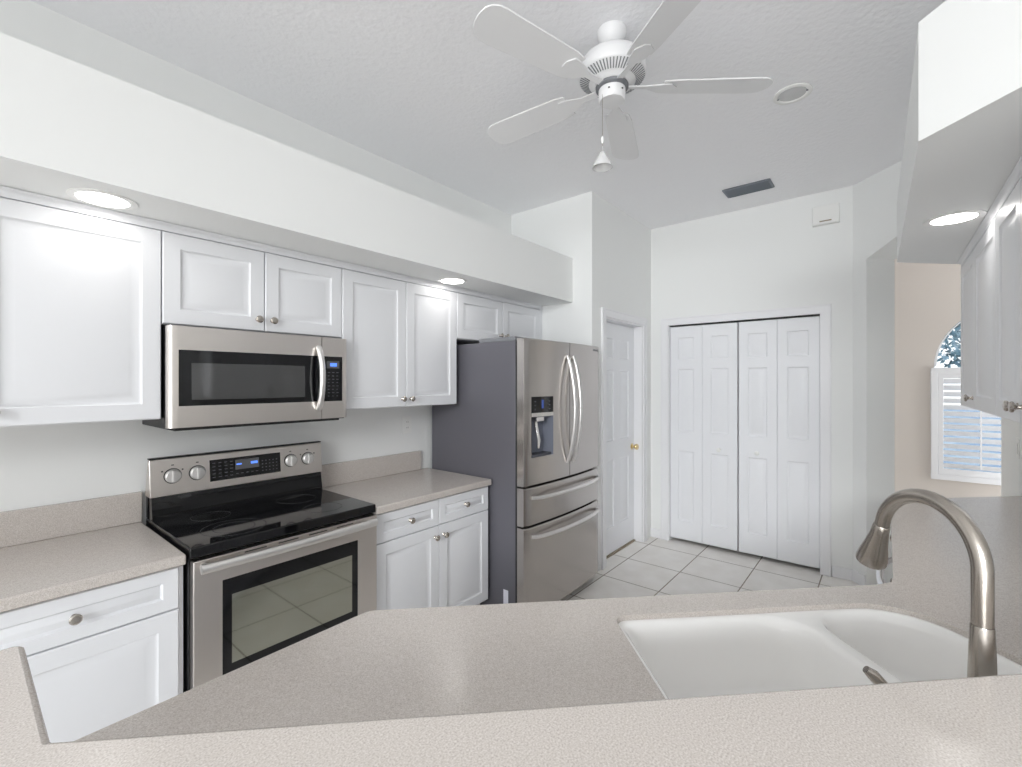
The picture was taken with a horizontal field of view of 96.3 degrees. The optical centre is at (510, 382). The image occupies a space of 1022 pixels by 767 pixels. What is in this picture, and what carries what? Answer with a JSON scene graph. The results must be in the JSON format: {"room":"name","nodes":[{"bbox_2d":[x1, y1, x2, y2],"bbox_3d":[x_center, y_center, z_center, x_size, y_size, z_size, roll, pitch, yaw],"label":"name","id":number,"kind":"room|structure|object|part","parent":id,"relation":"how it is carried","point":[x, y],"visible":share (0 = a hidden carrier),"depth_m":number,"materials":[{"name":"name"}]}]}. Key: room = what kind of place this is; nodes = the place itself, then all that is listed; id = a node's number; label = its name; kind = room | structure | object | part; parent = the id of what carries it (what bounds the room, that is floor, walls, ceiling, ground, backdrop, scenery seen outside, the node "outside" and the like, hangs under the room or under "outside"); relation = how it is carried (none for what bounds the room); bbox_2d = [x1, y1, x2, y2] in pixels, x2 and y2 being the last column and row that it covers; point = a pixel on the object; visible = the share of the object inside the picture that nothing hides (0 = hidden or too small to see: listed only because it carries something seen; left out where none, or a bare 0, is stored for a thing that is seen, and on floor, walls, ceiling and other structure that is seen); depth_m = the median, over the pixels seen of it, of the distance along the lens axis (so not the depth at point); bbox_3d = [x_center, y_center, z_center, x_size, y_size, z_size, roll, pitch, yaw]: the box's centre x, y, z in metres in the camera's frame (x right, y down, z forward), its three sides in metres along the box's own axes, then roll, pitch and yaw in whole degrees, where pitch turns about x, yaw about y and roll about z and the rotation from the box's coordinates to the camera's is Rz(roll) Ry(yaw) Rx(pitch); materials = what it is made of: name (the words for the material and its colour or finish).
{"room":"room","nodes":[
{"label":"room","id":0,"kind":"room"},
{"bbox_2d":[0,0,510,524],"bbox_3d":[-2.342,0.007,1.181,0.120,2.898,7.260,0,0,39],"label":"wall","id":1,"kind":"structure","parent":0,"point":[41,465],"depth_m":2.04,"materials":[{"name":"white paint"}]},
{"bbox_2d":[0,491,141,547],"bbox_3d":[-1.970,0.537,1.521,0.020,0.128,1.179,0,0,39],"label":"backsplash","id":2,"kind":"structure","parent":1,"relation":"attached to","point":[26,525],"depth_m":1.79,"materials":[{"name":"beige stone"}]},
{"bbox_2d":[0,185,162,426],"bbox_3d":[-1.759,-0.238,1.511,0.358,0.766,0.920,0,0,39],"label":"upper cabinet","id":3,"kind":"object","parent":1,"relation":"attached to","point":[80,284],"visible":1,"depth_m":1.58,"materials":[{"name":"white wood"}]},
{"bbox_3d":[-1.647,-0.605,1.419,0.031,0.030,0.920,0,0,39],"label":"moulding","id":4,"kind":"part","parent":3,"relation":"part of","materials":[{"name":"white wood"}]},
{"bbox_2d":[161,222,342,337],"bbox_3d":[-1.227,-0.424,2.162,0.358,0.394,0.761,0,0,39],"label":"upper cabinet","id":5,"kind":"object","parent":1,"relation":"attached to","point":[209,279],"visible":0.98,"depth_m":2.01,"materials":[{"name":"white wood"}]},
{"bbox_3d":[-1.240,-0.408,1.926,0.019,0.357,0.376,0,0,39],"label":"door","id":6,"kind":"part","parent":5,"relation":"part of","materials":[{"name":"white wood"}]},
{"bbox_2d":[142,325,345,430],"bbox_3d":[-1.192,-0.013,2.133,0.448,0.409,0.753,0,0,39],"label":"microwave","id":7,"kind":"object","parent":5,"relation":"attached to","point":[211,378],"visible":0.98,"depth_m":1.95,"materials":[{"name":"silver metal"}]},
{"bbox_3d":[-1.105,-0.017,1.992,0.014,0.218,0.576,0,0,39],"label":"glass","id":8,"kind":"part","parent":7,"relation":"part of","materials":[{"name":"black glass"}]},
{"bbox_3d":[-0.906,-0.020,2.179,0.063,0.313,0.029,0,0,39],"label":"handle","id":9,"kind":"part","parent":7,"relation":"part of","materials":[{"name":"silver metal"}]},
{"bbox_3d":[-1.115,-0.605,2.070,0.031,0.030,0.761,0,0,39],"label":"moulding","id":10,"kind":"part","parent":5,"relation":"part of","materials":[{"name":"white wood"}]},
{"bbox_3d":[-1.119,-0.280,2.034,0.030,0.032,0.032,0,0,39],"label":"knob","id":11,"kind":"part","parent":5,"relation":"part of","materials":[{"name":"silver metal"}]},
{"bbox_3d":[-1.080,-0.280,2.083,0.030,0.032,0.032,0,0,39],"label":"knob","id":12,"kind":"part","parent":5,"relation":"part of","materials":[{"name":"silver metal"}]},
{"bbox_3d":[-0.999,-0.408,2.221,0.019,0.357,0.376,0,0,39],"label":"door","id":13,"kind":"part","parent":5,"relation":"part of","materials":[{"name":"white wood"}]},
{"bbox_2d":[321,451,420,487],"bbox_3d":[-0.867,0.537,2.869,0.020,0.128,0.758,0,0,39],"label":"backsplash","id":14,"kind":"structure","parent":1,"relation":"attached to","point":[332,474],"depth_m":2.84,"materials":[{"name":"beige stone"}]},
{"bbox_2d":[339,262,457,409],"bbox_3d":[-0.727,-0.238,2.772,0.358,0.766,0.817,0,0,39],"label":"upper cabinet","id":15,"kind":"object","parent":1,"relation":"attached to","point":[399,331],"visible":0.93,"depth_m":2.63,"materials":[{"name":"white wood"}]},
{"bbox_3d":[-0.749,-0.223,2.526,0.019,0.729,0.404,0,0,39],"label":"door","id":16,"kind":"part","parent":15,"relation":"part of","materials":[{"name":"white wood"}]},
{"bbox_3d":[-0.615,-0.605,2.680,0.031,0.030,0.817,0,0,39],"label":"moulding","id":17,"kind":"part","parent":15,"relation":"part of","materials":[{"name":"white wood"}]},
{"bbox_3d":[-0.490,-0.223,2.842,0.019,0.729,0.404,0,0,39],"label":"door","id":18,"kind":"part","parent":15,"relation":"part of","materials":[{"name":"white wood"}]},
{"bbox_2d":[402,416,411,433],"bbox_3d":[-0.700,0.286,3.084,0.008,0.118,0.074,0,0,39],"label":"outlet","id":19,"kind":"object","parent":1,"relation":"attached to","point":[406,420],"visible":1,"depth_m":3.08,"materials":[{"name":"white plastic"}]},
{"bbox_2d":[405,420,408,429],"bbox_3d":[-0.698,0.286,3.083,0.002,0.068,0.034,0,0,39],"label":"receptacle","id":20,"kind":"object","parent":19,"relation":"attached to","point":[406,421],"depth_m":3.08,"materials":[{"name":"white plastic"}]},
{"bbox_2d":[456,287,541,344],"bbox_3d":[-0.163,-0.453,3.462,0.358,0.336,0.965,0,0,39],"label":"upper cabinet","id":21,"kind":"object","parent":1,"relation":"attached to","point":[479,315],"visible":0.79,"depth_m":3.27,"materials":[{"name":"white wood"}]},
{"bbox_3d":[-0.214,-0.438,3.179,0.019,0.299,0.460,0,0,39],"label":"door","id":22,"kind":"part","parent":21,"relation":"part of","materials":[{"name":"white wood"}]},
{"bbox_3d":[-0.063,-0.605,3.355,0.031,0.030,0.927,0,0,39],"label":"moulding","id":23,"kind":"part","parent":21,"relation":"part of","materials":[{"name":"white wood"}]},
{"bbox_3d":[0.080,-0.438,3.538,0.019,0.299,0.460,0,0,39],"label":"door","id":24,"kind":"part","parent":21,"relation":"part of","materials":[{"name":"white wood"}]},
{"bbox_2d":[0,32,572,305],"bbox_3d":[-2.057,-0.792,0.947,0.616,0.341,7.260,0,0,39],"label":"soffit","id":25,"kind":"structure","parent":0,"point":[65,123],"depth_m":1.71,"materials":[{"name":"white paint"}]},
{"bbox_2d":[65,188,137,209],"bbox_3d":[-1.384,-0.619,1.553,0.184,0.006,0.184,0,0,39],"label":"recessed light","id":26,"kind":"object","parent":25,"relation":"in","point":[94,197],"visible":1,"depth_m":1.54,"materials":[{"name":"white plastic"}]},
{"bbox_2d":[437,277,467,284],"bbox_3d":[-0.359,-0.619,2.806,0.184,0.006,0.184,0,0,39],"label":"recessed light","id":27,"kind":"object","parent":25,"relation":"in","point":[450,280],"visible":1,"depth_m":2.80,"materials":[{"name":"white plastic"}]},
{"bbox_2d":[30,0,945,228],"bbox_3d":[1.407,-1.482,0.140,8.400,0.080,10.400,0,0,39],"label":"ceiling","id":28,"kind":"structure","parent":0,"point":[410,84],"depth_m":2.22,"materials":[{"name":"white paint"}]},
{"bbox_2d":[473,0,773,171],"bbox_3d":[0.375,-1.155,1.906,1.190,0.574,1.231,0,0,39],"label":"ceiling fan","id":29,"kind":"object","parent":28,"relation":"hanging from","point":[613,68],"visible":1,"depth_m":1.80,"materials":[{"name":"white"}]},
{"bbox_3d":[0.069,-1.211,1.641,0.442,0.034,0.140,0,0,-35],"label":"blade","id":30,"kind":"part","parent":29,"relation":"part of","materials":[{"name":"white"}]},
{"bbox_3d":[0.078,-1.211,2.132,0.444,0.034,0.141,0,0,39],"label":"blade","id":31,"kind":"part","parent":29,"relation":"part of","materials":[{"name":"white wood"}]},
{"bbox_3d":[0.370,-1.060,1.851,0.002,0.210,0.002,0,0,39],"label":"pull chain","id":32,"kind":"part","parent":29,"relation":"part of","materials":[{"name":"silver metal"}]},
{"bbox_3d":[0.370,-0.899,1.851,0.082,0.062,0.082,0,0,39],"label":"glass pull","id":33,"kind":"part","parent":29,"relation":"part of","materials":[{"name":"white"}]},
{"bbox_2d":[580,56,644,93],"bbox_3d":[0.415,-1.238,1.881,0.261,0.020,0.261,0,0,39],"label":"motor housing","id":34,"kind":"object","parent":29,"relation":"attached to","point":[602,67],"depth_m":1.81,"materials":[{"name":"grey metal"}]},
{"bbox_3d":[0.554,-1.211,2.278,0.140,0.034,0.442,0,0,19],"label":"blade","id":35,"kind":"part","parent":29,"relation":"part of","materials":[{"name":"white"}]},
{"bbox_3d":[0.536,-1.211,1.477,0.140,0.034,0.442,0,0,-17],"label":"blade","id":36,"kind":"part","parent":29,"relation":"part of","materials":[{"name":"white wood"}]},
{"bbox_3d":[0.836,-1.211,1.871,0.442,0.034,0.140,0,0,1],"label":"blade","id":37,"kind":"part","parent":29,"relation":"part of","materials":[{"name":"white wood"}]},
{"bbox_2d":[722,178,774,197],"bbox_3d":[1.761,-1.433,3.398,0.320,0.016,0.174,0,0,39],"label":"ceiling vent","id":38,"kind":"object","parent":28,"relation":"in","point":[764,184],"visible":1,"depth_m":3.38,"materials":[{"name":"silver metal"}]},
{"bbox_2d":[773,83,812,104],"bbox_3d":[1.406,-1.437,2.286,0.170,0.008,0.170,0,0,39],"label":"recessed light","id":39,"kind":"object","parent":28,"relation":"in","point":[793,93],"visible":1,"depth_m":2.28,"materials":[{"name":"white plastic"}]},
{"bbox_2d":[511,196,577,343],"bbox_3d":[0.253,0.007,3.825,0.786,2.898,0.120,0,0,39],"label":"wall","id":40,"kind":"structure","parent":0,"point":[553,226],"depth_m":3.65,"materials":[{"name":"white paint"}]},
{"bbox_2d":[578,191,650,570],"bbox_3d":[0.920,0.007,3.925,0.120,2.898,1.120,0,0,39],"label":"wall","id":41,"kind":"structure","parent":0,"point":[614,248],"depth_m":3.69,"materials":[{"name":"white paint"}]},
{"bbox_2d":[606,322,638,558],"bbox_3d":[0.921,0.477,3.929,0.097,1.957,0.697,0,0,39],"label":"door","id":42,"kind":"structure","parent":41,"relation":"in","point":[620,446],"depth_m":3.96,"materials":[{"name":"white paint"}]},
{"bbox_3d":[1.126,0.585,4.151,0.062,0.056,0.056,0,0,39],"label":"knob","id":43,"kind":"part","parent":42,"relation":"part of","materials":[{"name":"gold metal"}]},
{"bbox_2d":[601,307,646,569],"bbox_3d":[0.977,0.436,3.883,0.021,2.039,0.858,0,0,39],"label":"trim","id":44,"kind":"structure","parent":41,"relation":"attached to","point":[605,312],"depth_m":3.58,"materials":[{"name":"white paint"}]},
{"bbox_2d":[606,317,641,541],"bbox_3d":[0.922,0.470,3.928,0.120,1.972,0.723,0,0,39],"label":"trim","id":45,"kind":"structure","parent":41,"relation":"attached to","point":[637,328],"depth_m":4.18,"materials":[{"name":"white paint"}]},
{"bbox_2d":[560,533,858,600],"bbox_3d":[1.365,1.486,0.563,7.800,0.060,9.800,0,0,39],"label":"floor","id":46,"kind":"structure","parent":0,"point":[654,566],"depth_m":3.48,"materials":[{"name":"tile"}]},
{"bbox_2d":[0,565,182,742],"bbox_3d":[-1.543,1.048,1.571,0.618,0.816,0.564,0,0,39],"label":"base cabinet","id":47,"kind":"object","parent":46,"relation":"on","point":[98,658],"visible":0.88,"depth_m":1.44,"materials":[{"name":"white wood"}]},
{"bbox_3d":[-1.317,0.715,1.383,0.030,0.032,0.032,0,0,39],"label":"knob","id":48,"kind":"part","parent":47,"relation":"part of","materials":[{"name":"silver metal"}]},
{"bbox_3d":[-1.338,0.717,1.395,0.019,0.142,0.540,0,0,39],"label":"drawer","id":49,"kind":"part","parent":47,"relation":"part of","materials":[{"name":"white wood"}]},
{"bbox_3d":[-1.338,1.071,1.395,0.019,0.555,0.540,0,0,39],"label":"door","id":50,"kind":"part","parent":47,"relation":"part of","materials":[{"name":"white wood"}]},
{"bbox_2d":[145,441,377,692],"bbox_3d":[-1.084,0.890,2.056,0.658,1.132,0.759,0,0,39],"label":"range oven","id":51,"kind":"object","parent":46,"relation":"on","point":[276,559],"visible":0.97,"depth_m":1.93,"materials":[{"name":"silver metal"}]},
{"bbox_3d":[-1.303,0.409,2.236,0.079,0.159,0.759,0,0,39],"label":"control panel","id":52,"kind":"part","parent":51,"relation":"part of","materials":[{"name":"silver metal"}]},
{"bbox_3d":[-1.278,0.406,2.215,0.011,0.097,0.315,0,0,39],"label":"control glass","id":53,"kind":"part","parent":51,"relation":"part of","materials":[{"name":"black glass"}]},
{"bbox_2d":[146,489,375,558],"bbox_3d":[-1.108,0.603,2.077,0.575,0.040,0.757,0,0,39],"label":"cooktop","id":54,"kind":"object","parent":51,"relation":"in","point":[227,529],"depth_m":1.94,"materials":[{"name":"black glass"}]},
{"bbox_3d":[-0.890,0.966,1.901,0.040,0.668,0.745,0,0,39],"label":"oven door","id":55,"kind":"part","parent":51,"relation":"part of","materials":[{"name":"silver metal"}]},
{"bbox_3d":[-0.855,0.652,1.864,0.062,0.033,0.707,0,0,39],"label":"handle","id":56,"kind":"part","parent":51,"relation":"part of","materials":[{"name":"silver metal"}]},
{"bbox_3d":[-0.882,0.907,1.889,0.011,0.365,0.553,0,0,39],"label":"door glass","id":57,"kind":"part","parent":51,"relation":"part of","materials":[{"name":"black glass"}]},
{"bbox_2d":[372,486,487,609],"bbox_3d":[-0.614,1.048,2.706,0.618,0.816,0.824,0,0,39],"label":"base cabinet","id":58,"kind":"object","parent":46,"relation":"on","point":[433,553],"visible":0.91,"depth_m":2.50,"materials":[{"name":"white wood"}]},
{"bbox_2d":[321,451,490,514],"bbox_3d":[-0.617,0.555,2.710,0.608,0.165,0.829,0,0,39],"label":"countertop","id":59,"kind":"structure","parent":58,"relation":"on","point":[392,482],"depth_m":2.71,"materials":[{"name":"beige stone"}]},
{"bbox_3d":[-0.534,0.717,2.378,0.019,0.142,0.407,0,0,39],"label":"drawer","id":60,"kind":"part","parent":58,"relation":"part of","materials":[{"name":"white wood"}]},
{"bbox_3d":[-0.534,1.071,2.378,0.019,0.555,0.407,0,0,39],"label":"door","id":61,"kind":"part","parent":58,"relation":"part of","materials":[{"name":"white wood"}]},
{"bbox_3d":[-0.512,0.715,2.365,0.030,0.032,0.032,0,0,39],"label":"knob","id":62,"kind":"part","parent":58,"relation":"part of","materials":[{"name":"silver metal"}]},
{"bbox_3d":[-0.275,0.717,2.694,0.019,0.142,0.401,0,0,39],"label":"drawer","id":63,"kind":"part","parent":58,"relation":"part of","materials":[{"name":"white wood"}]},
{"bbox_3d":[-0.275,1.071,2.694,0.019,0.555,0.401,0,0,39],"label":"door","id":64,"kind":"part","parent":58,"relation":"part of","materials":[{"name":"white wood"}]},
{"bbox_2d":[432,336,598,604],"bbox_3d":[0.088,0.590,3.276,0.926,1.733,0.908,0,0,39],"label":"refrigerator","id":65,"kind":"object","parent":46,"relation":"on","point":[524,417],"visible":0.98,"depth_m":2.89,"materials":[{"name":"grey metal"}]},
{"bbox_3d":[0.190,0.137,2.813,0.013,0.096,0.209,0,0,44],"label":"dispenser panel","id":66,"kind":"part","parent":65,"relation":"part of","materials":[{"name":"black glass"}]},
{"bbox_3d":[0.211,0.180,2.881,0.089,0.884,0.447,0,0,39],"label":"door","id":67,"kind":"part","parent":65,"relation":"part of","materials":[{"name":"silver metal"}]},
{"bbox_3d":[0.356,0.747,3.058,0.089,0.226,0.903,0,0,39],"label":"drawer","id":68,"kind":"part","parent":65,"relation":"part of","materials":[{"name":"silver metal"}]},
{"bbox_3d":[0.356,1.139,3.058,0.089,0.534,0.903,0,0,39],"label":"freezer drawer","id":69,"kind":"part","parent":65,"relation":"part of","materials":[{"name":"silver metal"}]},
{"bbox_3d":[0.402,0.692,3.012,0.087,0.023,0.804,0,0,39],"label":"handle","id":70,"kind":"part","parent":65,"relation":"part of","materials":[{"name":"silver metal"}]},
{"bbox_3d":[0.402,0.925,3.012,0.087,0.023,0.804,0,0,39],"label":"handle","id":71,"kind":"part","parent":65,"relation":"part of","materials":[{"name":"silver metal"}]},
{"bbox_3d":[0.392,0.176,2.979,0.080,0.706,0.023,0,0,39],"label":"handle","id":72,"kind":"part","parent":65,"relation":"part of","materials":[{"name":"silver metal"}]},
{"bbox_3d":[0.438,0.176,3.035,0.080,0.706,0.023,0,0,39],"label":"handle","id":73,"kind":"part","parent":65,"relation":"part of","materials":[{"name":"silver metal"}]},
{"bbox_3d":[0.499,0.180,3.233,0.089,0.884,0.450,0,0,39],"label":"door","id":74,"kind":"part","parent":65,"relation":"part of","materials":[{"name":"silver metal"}]},
{"bbox_2d":[876,557,891,583],"bbox_3d":[1.581,1.048,1.465,0.645,0.816,0.600,0,0,39],"label":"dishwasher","id":75,"kind":"object","parent":46,"relation":"on","point":[879,573],"visible":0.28,"depth_m":1.64,"materials":[{"name":"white plastic"}]},
{"bbox_3d":[-1.918,1.048,1.113,0.619,0.816,0.611,0,0,39],"label":"base cabinet","id":76,"kind":"object","parent":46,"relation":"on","visible":0},
{"bbox_2d":[0,491,185,612],"bbox_3d":[-1.742,0.555,1.335,0.608,0.165,1.179,0,0,39],"label":"countertop","id":77,"kind":"structure","parent":76,"relation":"on","point":[48,552],"depth_m":1.64,"materials":[{"name":"beige stone"}]},
{"bbox_3d":[0.167,1.048,1.023,1.102,0.815,1.635,0,0,39],"label":"cabinet","id":78,"kind":"object","parent":46,"relation":"on","visible":0},
{"bbox_2d":[75,496,1021,740],"bbox_3d":[1.157,0.620,1.281,3.940,0.037,1.211,0,0,-26],"label":"countertop","id":79,"kind":"structure","parent":78,"relation":"on","point":[431,661],"depth_m":1.04,"materials":[{"name":"beige stone"}]},
{"bbox_2d":[618,608,1021,698],"bbox_3d":[0.694,0.711,0.991,0.819,0.193,0.452,0,0,-6],"label":"sink","id":80,"kind":"object","parent":79,"relation":"in","point":[685,657],"visible":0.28,"depth_m":1.16,"materials":[{"name":"white ceramic"}]},
{"bbox_2d":[856,488,997,683],"bbox_3d":[0.721,0.397,0.806,0.192,0.409,0.300,0,0,39],"label":"faucet","id":81,"kind":"object","parent":79,"relation":"on","point":[872,553],"visible":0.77,"depth_m":0.72,"materials":[{"name":"silver metal"}]},
{"bbox_3d":[0.608,0.508,0.730,0.075,0.094,0.025,0,0,20],"label":"handle lever","id":82,"kind":"part","parent":81,"relation":"part of","materials":[{"name":"silver metal"}]},
{"bbox_2d":[679,316,812,532],"bbox_3d":[2.105,0.007,4.177,1.634,2.898,0.570,0,0,39],"label":"wall","id":83,"kind":"structure","parent":0,"point":[810,316],"depth_m":4.41,"materials":[{"name":"white paint"}]},
{"bbox_2d":[651,185,852,575],"bbox_3d":[1.899,0.007,3.912,1.650,2.898,0.100,0,0,39],"label":"wall","id":84,"kind":"structure","parent":0,"point":[772,255],"depth_m":3.67,"materials":[{"name":"white paint"}]},
{"bbox_2d":[651,528,660,538],"bbox_3d":[1.356,1.413,4.284,0.100,0.085,0.012,0,0,39],"label":"baseboard","id":85,"kind":"structure","parent":84,"relation":"attached to","point":[656,533],"depth_m":4.28,"materials":[{"name":"white paint"}]},
{"bbox_2d":[670,314,819,568],"bbox_3d":[1.915,0.453,3.859,1.154,1.946,0.072,0,0,39],"label":"door","id":86,"kind":"structure","parent":84,"relation":"in","point":[779,358],"depth_m":3.81,"materials":[{"name":"white paint"}]},
{"bbox_2d":[661,304,830,576],"bbox_3d":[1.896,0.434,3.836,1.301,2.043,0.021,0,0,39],"label":"trim","id":87,"kind":"structure","parent":84,"relation":"attached to","point":[824,310],"depth_m":3.53,"materials":[{"name":"white paint"}]},
{"bbox_2d":[812,203,839,226],"bbox_3d":[2.365,-1.255,3.436,0.168,0.140,0.046,0,0,39],"label":"door chime","id":88,"kind":"object","parent":84,"relation":"attached to","point":[826,214],"visible":1,"depth_m":3.42,"materials":[{"name":"white plastic"}]},
{"bbox_2d":[832,565,852,580],"bbox_3d":[2.452,1.413,3.387,0.128,0.085,0.012,0,0,39],"label":"baseboard","id":89,"kind":"structure","parent":84,"relation":"attached to","point":[838,572],"depth_m":3.38,"materials":[{"name":"white paint"}]},
{"bbox_2d":[853,161,901,584],"bbox_3d":[2.669,0.007,2.805,0.218,2.898,1.120,0,0,-6],"label":"wall","id":90,"kind":"structure","parent":0,"point":[875,197],"depth_m":3.25,"materials":[{"name":"white paint"}]},
{"bbox_2d":[852,570,865,584],"bbox_3d":[2.505,1.413,3.294,0.012,0.085,0.113,0,0,-6],"label":"baseboard","id":91,"kind":"structure","parent":90,"relation":"attached to","point":[857,577],"depth_m":3.29,"materials":[{"name":"white paint"}]},
{"bbox_2d":[895,258,1000,497],"bbox_3d":[4.042,0.007,4.148,5.400,2.898,0.140,0,0,39],"label":"wall","id":92,"kind":"structure","parent":0,"point":[927,295],"depth_m":4.25,"materials":[{"name":"beige paint"}]},
{"bbox_2d":[934,322,960,366],"bbox_3d":[4.366,0.070,3.891,1.138,1.546,0.052,0,0,39],"label":"window","id":93,"kind":"structure","parent":92,"relation":"in","point":[940,345],"depth_m":4.21,"materials":[{"name":"white paint"}]},
{"bbox_2d":[930,368,1000,485],"bbox_3d":[4.299,0.376,3.809,1.192,1.011,0.060,0,0,39],"label":"plantation shutter","id":94,"kind":"object","parent":92,"relation":"attached to","point":[937,375],"visible":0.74,"depth_m":4.08,"materials":[{"name":"white paint"}]},
{"bbox_3d":[4.072,0.370,3.962,0.010,0.777,0.010,0,0,39],"label":"tilt rod","id":95,"kind":"part","parent":94,"relation":"part of","materials":[{"name":"white paint"}]},
{"bbox_2d":[897,0,1021,263],"bbox_3d":[1.750,-0.776,1.612,0.574,0.308,2.656,0,0,39],"label":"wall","id":96,"kind":"structure","parent":0,"point":[963,140],"depth_m":1.16,"materials":[{"name":"white paint"}]},
{"bbox_2d":[922,210,986,226],"bbox_3d":[1.678,-0.619,1.734,0.176,0.006,0.176,0,0,39],"label":"recessed light","id":97,"kind":"object","parent":96,"relation":"in","point":[959,217],"visible":1,"depth_m":1.73,"materials":[{"name":"white glass"}]},
{"bbox_2d":[1001,417,1021,495],"bbox_3d":[2.268,0.007,1.697,0.120,2.898,3.700,0,0,39],"label":"wall","id":98,"kind":"structure","parent":0,"point":[1011,466],"depth_m":2.93,"materials":[{"name":"white paint"}]},
{"bbox_2d":[957,241,974,408],"bbox_3d":[2.285,-0.249,2.091,0.348,0.743,0.470,0,0,39],"label":"upper cabinet","id":99,"kind":"object","parent":98,"relation":"attached to","point":[966,260],"visible":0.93,"depth_m":2.17,"materials":[{"name":"white wood"}]},
{"bbox_3d":[2.176,-0.605,2.179,0.031,0.030,0.470,0,0,39],"label":"moulding","id":100,"kind":"part","parent":99,"relation":"part of","materials":[{"name":"white wood"}]},
{"bbox_3d":[2.181,-0.234,2.176,0.019,0.706,0.466,0,0,39],"label":"door","id":101,"kind":"part","parent":99,"relation":"part of","materials":[{"name":"white wood"}]},
{"bbox_3d":[2.033,0.070,2.034,0.030,0.032,0.032,0,0,39],"label":"knob","id":102,"kind":"part","parent":99,"relation":"part of","materials":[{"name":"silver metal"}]},
{"bbox_2d":[971,207,996,415],"bbox_3d":[1.983,-0.249,1.708,0.330,0.743,0.505,0,0,39],"label":"upper cabinet","id":103,"kind":"object","parent":98,"relation":"attached to","point":[984,238],"visible":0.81,"depth_m":1.78,"materials":[{"name":"white wood"}]},
{"bbox_3d":[1.867,-0.605,1.802,0.031,0.030,0.505,0,0,39],"label":"moulding","id":104,"kind":"part","parent":103,"relation":"part of","materials":[{"name":"white wood"}]},
{"bbox_2d":[991,167,1021,423],"bbox_3d":[1.694,-0.249,1.369,0.348,0.743,0.385,0,0,39],"label":"upper cabinet","id":105,"kind":"object","parent":98,"relation":"attached to","point":[1007,205],"visible":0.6,"depth_m":1.44,"materials":[{"name":"white wood"}]},
{"bbox_3d":[1.586,-0.605,1.458,0.031,0.030,0.385,0,0,39],"label":"moulding","id":106,"kind":"part","parent":105,"relation":"part of","materials":[{"name":"white wood"}]},
{"bbox_3d":[1.472,0.070,1.349,0.030,0.032,0.032,0,0,39],"label":"knob","id":107,"kind":"part","parent":105,"relation":"part of","materials":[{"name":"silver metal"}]},
{"bbox_2d":[1008,156,1021,422],"bbox_3d":[1.407,-0.249,1.019,0.348,0.743,0.520,0,0,39],"label":"upper cabinet","id":108,"kind":"object","parent":98,"relation":"attached to","point":[1012,406],"visible":1,"depth_m":1.30,"materials":[{"name":"white wood"}]},
{"bbox_3d":[1.424,0.070,1.290,0.030,0.032,0.032,0,0,39],"label":"knob","id":109,"kind":"part","parent":108,"relation":"part of","materials":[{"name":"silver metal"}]},
{"bbox_3d":[1.299,-0.605,1.108,0.031,0.030,0.520,0,0,39],"label":"moulding","id":110,"kind":"part","parent":108,"relation":"part of","materials":[{"name":"white wood"}]},
{"bbox_3d":[1.304,-0.234,1.104,0.019,0.706,0.516,0,0,39],"label":"door","id":111,"kind":"part","parent":108,"relation":"part of","materials":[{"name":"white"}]},
{"bbox_2d":[1016,438,1019,458],"bbox_3d":[3.047,0.400,2.752,0.010,0.118,0.074,0,0,39],"label":"light switch","id":112,"kind":"object","parent":98,"relation":"attached to","point":[1017,440],"visible":1,"depth_m":2.73,"materials":[{"name":"white plastic"}]},
{"bbox_3d":[0.257,0.952,0.642,1.645,1.007,1.500,0,0,39],"label":"wall","id":113,"kind":"structure","parent":0,"visible":0},
{"bbox_2d":[0,646,1021,766],"bbox_3d":[0.200,0.429,0.449,2.353,0.038,0.534,0,0,0],"label":"bar ledge","id":114,"kind":"object","parent":113,"relation":"on","point":[969,721],"visible":1,"depth_m":0.53,"materials":[{"name":"beige stone"}]},
{"label":"outside","id":115,"kind":"structure","parent":0,"visible":0},
{"bbox_2d":[943,409,1000,472],"bbox_3d":[14.632,1.681,17.875,60.000,0.050,33.800,0,0,39],"label":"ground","id":116,"kind":"structure","parent":115,"point":[995,452],"depth_m":12.57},
{"bbox_2d":[937,321,960,367],"bbox_3d":[7.294,-0.592,6.448,3.031,4.506,2.967,0,0,39],"label":"tree","id":117,"kind":"object","parent":116,"relation":"on","point":[956,334],"visible":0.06,"depth_m":6.86,"materials":[{"name":"green plant"}]}
]}

